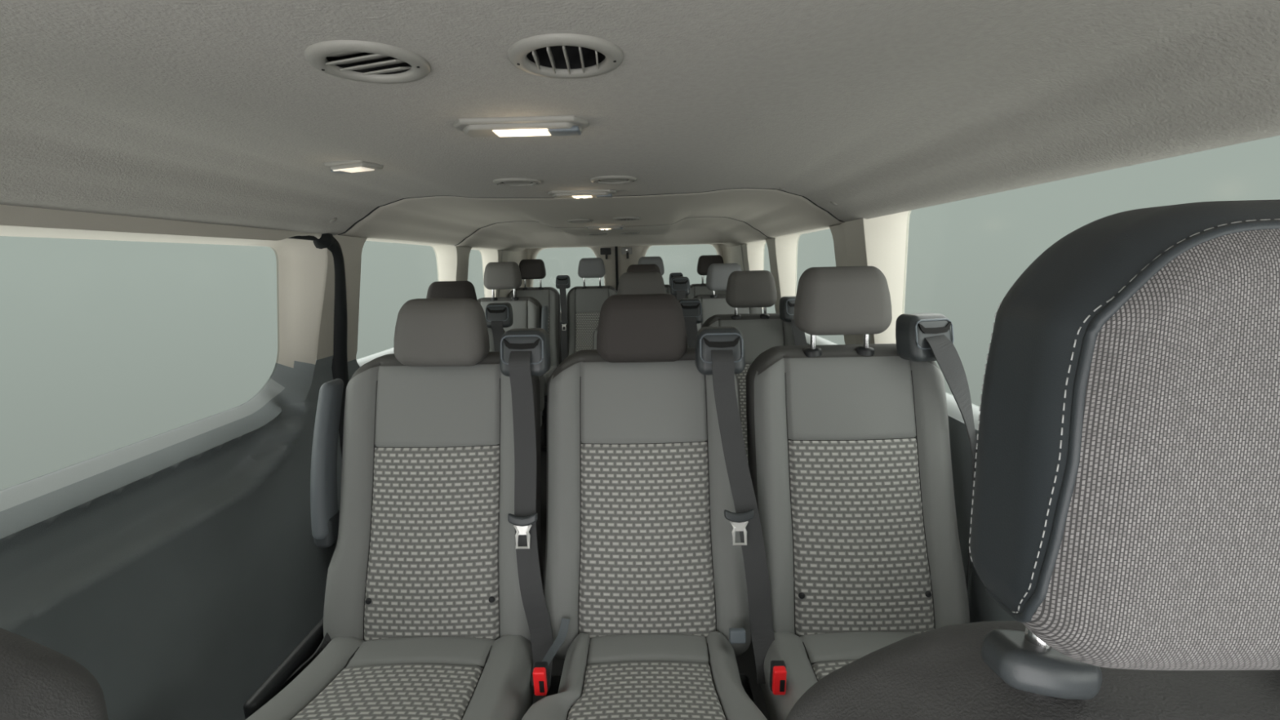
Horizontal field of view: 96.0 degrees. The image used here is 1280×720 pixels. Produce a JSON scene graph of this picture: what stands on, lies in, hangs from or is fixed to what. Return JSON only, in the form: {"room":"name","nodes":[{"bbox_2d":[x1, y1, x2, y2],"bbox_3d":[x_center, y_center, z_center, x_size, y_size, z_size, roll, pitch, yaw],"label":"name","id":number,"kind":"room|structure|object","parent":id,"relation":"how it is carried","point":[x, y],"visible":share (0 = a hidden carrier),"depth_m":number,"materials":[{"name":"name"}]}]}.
{"room":"vehicle interior","nodes":[
{"label":"vehicle interior","id":0,"kind":"room"},
{"bbox_2d":[0,355,359,719],"bbox_3d":[-1.056,0.464,2.029,0.048,0.965,5.620,-1,9,1],"label":"wall","id":1,"kind":"structure","parent":0,"point":[181,587],"depth_m":1.36,"materials":[{"name":"plastic"}]},
{"bbox_2d":[0,225,328,538],"bbox_3d":[-1.069,-0.007,1.156,0.119,0.545,1.522,-1,9,1],"label":"window","id":2,"kind":"structure","parent":1,"relation":"in","point":[301,267],"depth_m":1.43,"materials":[{"name":"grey glass"}]},
{"bbox_2d":[0,204,338,359],"bbox_3d":[-1.053,-0.041,0.556,0.068,0.595,2.880,-1,9,1],"label":"trim","id":3,"kind":"structure","parent":1,"relation":"attached to","point":[10,215],"depth_m":1.22,"materials":[{"name":"grey plastic"}]},
{"bbox_2d":[288,233,348,455],"bbox_3d":[-1.045,0.220,1.294,0.116,1.088,1.550,-1,9,1],"label":"trim","id":4,"kind":"structure","parent":1,"relation":"attached to","point":[340,360],"depth_m":1.96,"materials":[{"name":"black plastic"}]},
{"bbox_2d":[338,235,464,361],"bbox_3d":[-1.022,-0.386,2.619,0.065,0.595,1.366,-1,9,1],"label":"trim","id":5,"kind":"structure","parent":1,"relation":"attached to","point":[351,246],"depth_m":2.07,"materials":[{"name":"grey plastic"}]},
{"bbox_2d":[355,238,457,366],"bbox_3d":[-1.048,-0.293,2.640,0.121,0.503,1.076,-1,9,1],"label":"window","id":6,"kind":"structure","parent":1,"relation":"in","point":[446,255],"depth_m":3.12,"materials":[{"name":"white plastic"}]},
{"bbox_2d":[471,247,497,297],"bbox_3d":[-1.032,-0.469,3.698,0.121,0.501,0.670,-1,9,1],"label":"window","id":7,"kind":"structure","parent":1,"relation":"in","point":[488,255],"depth_m":3.98,"materials":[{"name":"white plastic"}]},
{"bbox_2d":[462,246,513,297],"bbox_3d":[-1.002,-0.611,3.968,0.065,0.595,1.441,-1,9,1],"label":"trim","id":8,"kind":"structure","parent":1,"relation":"attached to","point":[506,255],"depth_m":4.02,"materials":[{"name":"grey plastic"}]},
{"bbox_2d":[497,249,502,297],"bbox_3d":[-0.998,-0.574,4.096,0.075,0.471,0.010,-1,9,1],"label":"trim","id":9,"kind":"structure","parent":1,"relation":"attached to","point":[502,250],"depth_m":4.07,"materials":[{"name":"grey plastic"}]},
{"bbox_2d":[507,248,527,295],"bbox_3d":[-0.966,-0.336,4.581,0.084,1.100,0.333,1,10,12],"label":"trim","id":10,"kind":"structure","parent":1,"relation":"attached to","point":[517,256],"depth_m":4.57,"materials":[{"name":"grey plastic"}]},
{"bbox_2d":[328,61,602,74],"bbox_3d":[-0.163,-0.634,2.092,1.960,0.030,5.230,-1,9,1],"label":"roof","id":11,"kind":"structure","parent":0,"point":[329,61],"depth_m":0.80,"materials":[{"name":"grey paint"}]},
{"bbox_2d":[541,324,561,416],"bbox_3d":[-0.102,0.064,4.798,1.900,0.800,0.001,-1,9,1],"label":"wall","id":12,"kind":"structure","parent":0,"point":[561,324],"depth_m":4.77,"materials":[{"name":"plastic"}]},
{"bbox_2d":[526,246,608,287],"bbox_3d":[-0.599,-0.659,4.707,0.695,0.595,0.068,-1,9,1],"label":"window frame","id":13,"kind":"structure","parent":12,"relation":"in","point":[533,255],"depth_m":4.67,"materials":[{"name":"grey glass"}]},
{"bbox_2d":[600,248,611,259],"bbox_3d":[-0.275,-0.853,4.624,0.084,0.088,0.042,-1,9,1],"label":"door latch","id":14,"kind":"structure","parent":12,"relation":"in","point":[606,251],"depth_m":4.60,"materials":[{"name":"black plastic"}]},
{"bbox_2d":[614,246,618,290],"bbox_3d":[-0.179,-0.387,4.719,0.020,1.120,0.030,-1,9,1],"label":"trim","id":15,"kind":"structure","parent":12,"relation":"attached to","point":[615,247],"depth_m":4.64,"materials":[{"name":"black plastic"}]},
{"bbox_2d":[525,244,723,288],"bbox_3d":[-0.119,-0.685,4.673,1.900,0.720,0.001,-1,9,1],"label":"trim","id":16,"kind":"structure","parent":12,"relation":"attached to","point":[624,263],"depth_m":4.65,"materials":[{"name":"grey plastic"}]},
{"bbox_2d":[621,247,631,258],"bbox_3d":[-0.105,-0.856,4.618,0.084,0.088,0.048,-1,9,1],"label":"door latch","id":17,"kind":"structure","parent":12,"relation":"in","point":[627,251],"depth_m":4.60,"materials":[{"name":"grey paint"}]},
{"bbox_2d":[636,244,723,264],"bbox_3d":[0.330,-0.678,4.690,0.766,0.596,0.068,-1,9,1],"label":"window","id":18,"kind":"structure","parent":12,"relation":"in","point":[717,246],"depth_m":4.64,"materials":[{"name":"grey glass"}]},
{"bbox_2d":[0,0,1279,251],"bbox_3d":[-0.162,-0.529,2.069,1.684,0.138,5.151,-1,9,1],"label":"ceiling","id":19,"kind":"structure","parent":0,"point":[215,112],"depth_m":0.78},
{"bbox_2d":[328,217,337,222],"bbox_3d":[-0.941,-0.430,1.767,0.025,0.020,0.028,0,10,10],"label":"plug","id":20,"kind":"object","parent":19,"relation":"attached to","point":[334,220],"visible":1,"depth_m":1.76,"materials":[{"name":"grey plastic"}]},
{"bbox_2d":[324,160,383,173],"bbox_3d":[-0.629,-0.429,1.271,0.132,0.024,0.068,2,10,21],"label":"recessed light","id":21,"kind":"object","parent":19,"relation":"in","point":[344,166],"visible":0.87,"depth_m":1.25,"materials":[{"name":"grey plastic"}]},
{"bbox_2d":[304,40,431,84],"bbox_3d":[-0.288,-0.333,0.613,0.122,0.044,0.122,-1,9,1],"label":"ceiling vent","id":22,"kind":"object","parent":19,"relation":"in","point":[376,62],"visible":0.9,"depth_m":0.61,"materials":[{"name":"grey plastic"}]},
{"bbox_2d":[493,177,541,186],"bbox_3d":[-0.320,-0.464,1.504,0.122,0.011,0.122,-1,9,1],"label":"ceiling vent","id":23,"kind":"object","parent":19,"relation":"in","point":[514,182],"visible":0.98,"depth_m":1.49,"materials":[{"name":"grey plastic"}]},
{"bbox_2d":[502,181,531,184],"bbox_3d":[-0.320,-0.466,1.504,0.076,0.008,0.076,-1,9,1],"label":"shutter","id":24,"kind":"object","parent":23,"relation":"hanging from","point":[504,182],"depth_m":1.51,"materials":[{"name":"grey plastic"}]},
{"bbox_2d":[453,115,588,137],"bbox_3d":[-0.183,-0.360,0.892,0.207,0.026,0.072,-1,9,1],"label":"recessed light","id":25,"kind":"object","parent":19,"relation":"in","point":[554,126],"visible":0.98,"depth_m":0.87,"materials":[{"name":"grey plastic"}]},
{"bbox_2d":[507,33,623,78],"bbox_3d":[-0.079,-0.337,0.609,0.122,0.044,0.122,-1,9,1],"label":"ceiling vent","id":26,"kind":"object","parent":19,"relation":"in","point":[556,51],"visible":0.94,"depth_m":0.62,"materials":[{"name":"grey plastic"}]},
{"bbox_2d":[566,218,593,222],"bbox_3d":[-0.273,-0.635,2.635,0.122,0.012,0.122,-1,9,1],"label":"ceiling vent","id":27,"kind":"object","parent":19,"relation":"in","point":[575,220],"visible":1,"depth_m":2.60,"materials":[{"name":"grey plastic"}]},
{"bbox_2d":[547,189,616,198],"bbox_3d":[-0.175,-0.502,1.744,0.207,0.026,0.072,-1,9,1],"label":"recessed light","id":28,"kind":"object","parent":19,"relation":"in","point":[598,193],"visible":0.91,"depth_m":1.72,"materials":[{"name":"grey plastic"}]},
{"bbox_2d":[337,187,843,235],"bbox_3d":[-0.164,-0.493,1.885,1.679,0.128,0.013,-1,9,1],"label":"trim","id":29,"kind":"structure","parent":19,"relation":"attached to","point":[377,207],"depth_m":1.88,"materials":[{"name":"grey plastic"}]},
{"bbox_2d":[588,233,607,235],"bbox_3d":[-0.269,-0.802,3.672,0.122,0.011,0.122,-1,9,1],"label":"ceiling vent","id":30,"kind":"object","parent":19,"relation":"in","point":[588,233],"visible":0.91,"depth_m":3.65,"materials":[{"name":"grey plastic"}]},
{"bbox_2d":[584,225,625,230],"bbox_3d":[-0.179,-0.679,2.951,0.207,0.026,0.072,-1,9,1],"label":"recessed light","id":31,"kind":"object","parent":19,"relation":"in","point":[598,227],"visible":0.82,"depth_m":2.92,"materials":[{"name":"grey plastic"}]},
{"bbox_2d":[454,216,771,245],"bbox_3d":[-0.148,-0.685,3.029,1.679,0.128,0.013,-1,9,1],"label":"trim","id":32,"kind":"structure","parent":19,"relation":"attached to","point":[707,216],"depth_m":3.02,"materials":[{"name":"grey plastic"}]},
{"bbox_2d":[590,175,636,184],"bbox_3d":[-0.068,-0.469,1.499,0.122,0.011,0.122,-1,9,1],"label":"ceiling vent","id":33,"kind":"object","parent":19,"relation":"in","point":[606,180],"visible":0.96,"depth_m":1.49,"materials":[{"name":"grey plastic"}]},
{"bbox_2d":[600,178,626,182],"bbox_3d":[-0.069,-0.470,1.499,0.076,0.008,0.076,-1,9,1],"label":"shutter","id":34,"kind":"object","parent":33,"relation":"hanging from","point":[602,180],"depth_m":1.52,"materials":[{"name":"grey plastic"}]},
{"bbox_2d":[613,216,639,220],"bbox_3d":[-0.059,-0.634,2.592,0.122,0.011,0.122,-1,9,1],"label":"ceiling vent","id":35,"kind":"object","parent":19,"relation":"in","point":[625,218],"visible":1,"depth_m":2.55,"materials":[{"name":"grey plastic"}]},
{"bbox_2d":[620,231,639,234],"bbox_3d":[-0.059,-0.798,3.619,0.122,0.011,0.122,-1,9,1],"label":"ceiling vent","id":36,"kind":"object","parent":19,"relation":"in","point":[625,233],"visible":0.99,"depth_m":3.58,"materials":[{"name":"grey plastic"}]},
{"bbox_2d":[830,201,838,205],"bbox_3d":[0.587,-0.473,1.738,0.026,0.017,0.028,1,10,11],"label":"plug","id":37,"kind":"object","parent":19,"relation":"attached to","point":[831,202],"visible":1,"depth_m":1.73,"materials":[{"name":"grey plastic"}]},
{"bbox_2d":[532,416,768,719],"bbox_3d":[-0.131,0.941,2.126,1.960,0.050,5.680,-1,9,1],"label":"floor","id":38,"kind":"structure","parent":0,"point":[746,664],"depth_m":1.85,"materials":[{"name":"grey plastic"}]},
{"bbox_2d":[0,627,108,719],"bbox_3d":[-0.660,0.599,0.234,0.526,1.271,0.665,-1,9,1],"label":"passenger seat","id":39,"kind":"object","parent":38,"relation":"on","point":[37,682],"visible":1,"depth_m":0.47,"materials":[{"name":"fabric"}]},
{"bbox_2d":[243,298,551,719],"bbox_3d":[-0.468,0.492,1.116,0.545,1.183,0.746,-1,9,1],"label":"passenger seat","id":40,"kind":"object","parent":38,"relation":"on","point":[424,618],"visible":0.97,"depth_m":1.25,"materials":[{"name":"grey fabric"}]},
{"bbox_2d":[285,632,331,681],"bbox_3d":[-0.676,0.607,1.193,0.035,0.083,0.185,3,10,22],"label":"strap","id":41,"kind":"object","parent":40,"relation":"attached to","point":[326,639],"visible":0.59,"depth_m":1.18,"materials":[{"name":"grey fabric"}]},
{"bbox_2d":[245,635,534,719],"bbox_3d":[-0.481,0.680,1.018,0.515,0.160,0.490,-1,9,1],"label":"cushion","id":42,"kind":"object","parent":40,"relation":"on","point":[354,677],"depth_m":1.10,"materials":[{"name":"grey fabric"}]},
{"bbox_2d":[507,351,553,685],"bbox_3d":[-0.238,0.317,1.202,0.076,0.652,0.224,-4,10,-15],"label":"belt","id":43,"kind":"object","parent":40,"relation":"attached to","point":[524,519],"visible":0.98,"depth_m":1.20,"materials":[{"name":"grey fabric"}]},
{"bbox_2d":[426,280,513,351],"bbox_3d":[-0.754,0.311,2.200,0.469,1.197,0.746,-1,9,1],"label":"passenger seat","id":44,"kind":"object","parent":38,"relation":"on","point":[503,312],"visible":0.16,"depth_m":2.34,"materials":[{"name":"grey fabric"}]},
{"bbox_2d":[491,320,503,351],"bbox_3d":[-0.560,0.118,2.330,0.058,0.577,0.161,-3,10,-8],"label":"belt","id":45,"kind":"object","parent":44,"relation":"attached to","point":[497,328],"visible":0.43,"depth_m":2.34,"materials":[{"name":"grey fabric"}]},
{"bbox_2d":[477,262,550,426],"bbox_3d":[-0.734,0.135,3.007,0.468,1.277,0.746,-1,9,1],"label":"passenger seat","id":46,"kind":"object","parent":38,"relation":"on","point":[528,312],"visible":0.19,"depth_m":3.17,"materials":[{"name":"grey fabric"}]},
{"bbox_2d":[507,258,570,450],"bbox_3d":[-0.765,-0.070,4.165,0.495,1.302,0.746,-1,9,1],"label":"passenger seat","id":47,"kind":"object","parent":38,"relation":"on","point":[549,296],"visible":0.36,"depth_m":4.31,"materials":[{"name":"grey fabric"}]},
{"bbox_2d":[543,364,557,395],"bbox_3d":[-0.803,0.138,4.070,0.410,0.160,0.490,-1,9,1],"label":"cushion","id":48,"kind":"object","parent":47,"relation":"on","point":[547,375],"depth_m":3.84,"materials":[{"name":"grey fabric"}]},
{"bbox_2d":[559,284,568,361],"bbox_3d":[-0.564,-0.285,4.290,0.063,0.576,0.152,-1,9,1],"label":"belt","id":49,"kind":"object","parent":47,"relation":"attached to","point":[563,322],"visible":0.99,"depth_m":4.29,"materials":[{"name":"grey fabric"}]},
{"bbox_2d":[566,257,617,356],"bbox_3d":[-0.356,-0.078,4.157,0.414,1.302,0.746,-1,9,1],"label":"passenger seat","id":50,"kind":"object","parent":38,"relation":"on","point":[584,304],"visible":0.34,"depth_m":4.32,"materials":[{"name":"grey fabric"}]},
{"bbox_2d":[521,293,767,719],"bbox_3d":[0.012,0.483,1.108,0.460,1.182,0.746,-1,9,1],"label":"passenger seat","id":51,"kind":"object","parent":38,"relation":"on","point":[646,570],"visible":0.91,"depth_m":1.24,"materials":[{"name":"grey fabric"}]},
{"bbox_2d":[532,661,549,695],"bbox_3d":[-0.184,0.593,1.071,0.026,0.059,0.035,-1,9,1],"label":"buckle","id":52,"kind":"object","parent":51,"relation":"attached to","point":[540,668],"visible":1,"depth_m":1.06,"materials":[{"name":"red plastic"}]},
{"bbox_2d":[542,617,569,666],"bbox_3d":[-0.169,0.564,1.155,0.020,0.029,0.122,1,10,15],"label":"strap","id":53,"kind":"object","parent":51,"relation":"attached to","point":[562,633],"visible":0.91,"depth_m":1.17,"materials":[{"name":"grey fabric"}]},
{"bbox_2d":[521,631,767,719],"bbox_3d":[0.013,0.670,1.009,0.456,0.160,0.490,-1,9,1],"label":"cushion","id":54,"kind":"object","parent":51,"relation":"on","point":[606,675],"depth_m":1.09,"materials":[{"name":"grey fabric"}]},
{"bbox_2d":[728,627,746,644],"bbox_3d":[0.196,0.555,1.160,0.032,0.029,0.025,-1,9,1],"label":"tab","id":55,"kind":"object","parent":51,"relation":"attached to","point":[736,635],"visible":1,"depth_m":1.15,"materials":[{"name":"grey plastic"}]},
{"bbox_2d":[711,349,774,683],"bbox_3d":[0.207,0.311,1.194,0.083,0.648,0.239,-5,10,-22],"label":"belt","id":56,"kind":"object","parent":51,"relation":"attached to","point":[745,520],"visible":0.96,"depth_m":1.19,"materials":[{"name":"grey fabric"}]},
{"bbox_2d":[592,271,702,349],"bbox_3d":[0.030,0.285,2.185,0.464,1.217,0.746,-1,9,1],"label":"passenger seat","id":57,"kind":"object","parent":38,"relation":"on","point":[629,282],"visible":0.08,"depth_m":2.32,"materials":[{"name":"grey fabric"}]},
{"bbox_2d":[684,316,697,347],"bbox_3d":[0.228,0.102,2.317,0.063,0.577,0.166,-3,10,-13],"label":"belt","id":58,"kind":"object","parent":57,"relation":"attached to","point":[691,324],"visible":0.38,"depth_m":2.33,"materials":[{"name":"grey fabric"}]},
{"bbox_2d":[626,264,689,295],"bbox_3d":[0.046,0.135,2.996,0.469,1.247,0.746,-1,9,1],"label":"passenger seat","id":59,"kind":"object","parent":38,"relation":"on","point":[677,282],"visible":0.08,"depth_m":3.13,"materials":[{"name":"grey fabric"}]},
{"bbox_2d":[675,289,685,300],"bbox_3d":[0.239,-0.103,3.118,0.058,0.577,0.161,-3,10,-8],"label":"belt","id":60,"kind":"object","parent":59,"relation":"attached to","point":[680,293],"visible":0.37,"depth_m":3.12,"materials":[{"name":"grey fabric"}]},
{"bbox_2d":[637,256,683,296],"bbox_3d":[0.107,-0.087,4.149,0.450,1.302,0.746,-1,9,1],"label":"passenger seat","id":61,"kind":"object","parent":38,"relation":"on","point":[657,260],"visible":0.09,"depth_m":4.29,"materials":[{"name":"grey fabric"}]},
{"bbox_2d":[685,254,725,298],"bbox_3d":[0.539,-0.096,4.142,0.414,1.302,0.746,-1,9,1],"label":"passenger seat","id":62,"kind":"object","parent":38,"relation":"on","point":[704,261],"visible":0.12,"depth_m":4.31,"materials":[{"name":"grey fabric"}]},
{"bbox_2d":[693,262,762,330],"bbox_3d":[0.475,0.129,2.989,0.432,1.242,0.746,-1,9,1],"label":"passenger seat","id":63,"kind":"object","parent":38,"relation":"on","point":[717,274],"visible":0.12,"depth_m":3.17,"materials":[{"name":"grey fabric"}]},
{"bbox_2d":[701,270,795,463],"bbox_3d":[0.468,0.279,2.177,0.442,1.212,0.746,-1,9,1],"label":"passenger seat","id":64,"kind":"object","parent":38,"relation":"on","point":[761,332],"visible":0.27,"depth_m":2.35,"materials":[{"name":"grey fabric"}]},
{"bbox_2d":[791,315,807,345],"bbox_3d":[0.659,0.093,2.310,0.068,0.577,0.172,-4,10,-17],"label":"belt","id":65,"kind":"object","parent":64,"relation":"attached to","point":[799,336],"visible":0.21,"depth_m":2.32,"materials":[{"name":"grey fabric"}]},
{"bbox_2d":[746,266,969,719],"bbox_3d":[0.473,0.449,1.095,0.460,1.234,0.746,-1,9,1],"label":"passenger seat","id":66,"kind":"object","parent":38,"relation":"on","point":[850,461],"visible":0.73,"depth_m":1.24,"materials":[{"name":"grey fabric"}]},
{"bbox_2d":[769,660,786,694],"bbox_3d":[0.253,0.581,1.052,0.026,0.059,0.035,-1,9,1],"label":"buckle","id":67,"kind":"object","parent":66,"relation":"attached to","point":[778,673],"visible":1,"depth_m":1.04,"materials":[{"name":"red plastic"}]},
{"bbox_2d":[760,631,920,719],"bbox_3d":[0.475,0.661,1.001,0.456,0.160,0.490,-1,9,1],"label":"cushion","id":68,"kind":"object","parent":66,"relation":"on","point":[808,657],"depth_m":1.15,"materials":[{"name":"grey fabric"}]},
{"bbox_2d":[924,334,977,588],"bbox_3d":[0.673,0.286,1.270,0.129,0.687,0.048,1,10,16],"label":"belt","id":69,"kind":"object","parent":66,"relation":"attached to","point":[944,352],"visible":0.76,"depth_m":1.22,"materials":[{"name":"grey fabric"}]},
{"bbox_2d":[785,199,1279,719],"bbox_3d":[0.340,0.582,0.196,0.472,1.272,0.625,-1,9,1],"label":"seat","id":70,"kind":"object","parent":38,"relation":"on","point":[1126,509],"visible":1,"depth_m":0.25,"materials":[{"name":"grey fabric"}]},
{"bbox_2d":[806,342,1015,622],"bbox_3d":[0.759,0.448,2.001,0.005,0.925,5.620,-1,9,1],"label":"wall","id":71,"kind":"structure","parent":0,"point":[982,607],"depth_m":1.32,"materials":[{"name":"plastic"}]},
{"bbox_2d":[722,244,737,263],"bbox_3d":[0.738,-0.370,4.551,0.084,1.100,0.333,-3,10,-10],"label":"trim","id":72,"kind":"structure","parent":71,"relation":"attached to","point":[730,255],"depth_m":4.56,"materials":[{"name":"grey plastic"}]},
{"bbox_2d":[741,244,744,271],"bbox_3d":[0.743,-0.609,4.065,0.075,0.471,0.010,-1,9,1],"label":"trim","id":73,"kind":"structure","parent":71,"relation":"attached to","point":[741,245],"depth_m":4.04,"materials":[{"name":"grey plastic"}]},
{"bbox_2d":[733,239,779,313],"bbox_3d":[0.741,-0.634,3.868,0.065,0.595,1.581,-1,9,1],"label":"trim","id":74,"kind":"structure","parent":71,"relation":"attached to","point":[738,248],"depth_m":3.86,"materials":[{"name":"grey plastic"}]},
{"bbox_2d":[746,240,766,313],"bbox_3d":[0.766,-0.488,3.548,0.121,0.507,0.690,-1,9,1],"label":"window","id":75,"kind":"structure","parent":71,"relation":"in","point":[755,251],"depth_m":3.85,"materials":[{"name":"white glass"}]},
{"bbox_2d":[774,226,837,345],"bbox_3d":[0.752,-0.325,2.553,0.121,0.513,0.966,-1,9,1],"label":"window","id":76,"kind":"structure","parent":71,"relation":"in","point":[786,246],"depth_m":3.00,"materials":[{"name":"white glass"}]},
{"bbox_2d":[770,222,855,344],"bbox_3d":[0.716,-0.408,2.519,0.077,0.595,1.226,-1,9,1],"label":"trim","id":77,"kind":"structure","parent":71,"relation":"attached to","point":[837,231],"depth_m":2.03,"materials":[{"name":"grey plastic"}]},
{"bbox_2d":[843,218,875,344],"bbox_3d":[0.687,-0.075,0.525,0.077,0.595,2.880,-1,9,1],"label":"trim","id":78,"kind":"structure","parent":71,"relation":"attached to","point":[854,230],"depth_m":1.81,"materials":[{"name":"grey plastic"}]},
{"bbox_2d":[862,209,980,431],"bbox_3d":[0.725,-0.087,1.077,0.133,0.540,1.374,-1,9,1],"label":"pillar trim","id":79,"kind":"structure","parent":71,"relation":"in","point":[886,237],"depth_m":1.72,"materials":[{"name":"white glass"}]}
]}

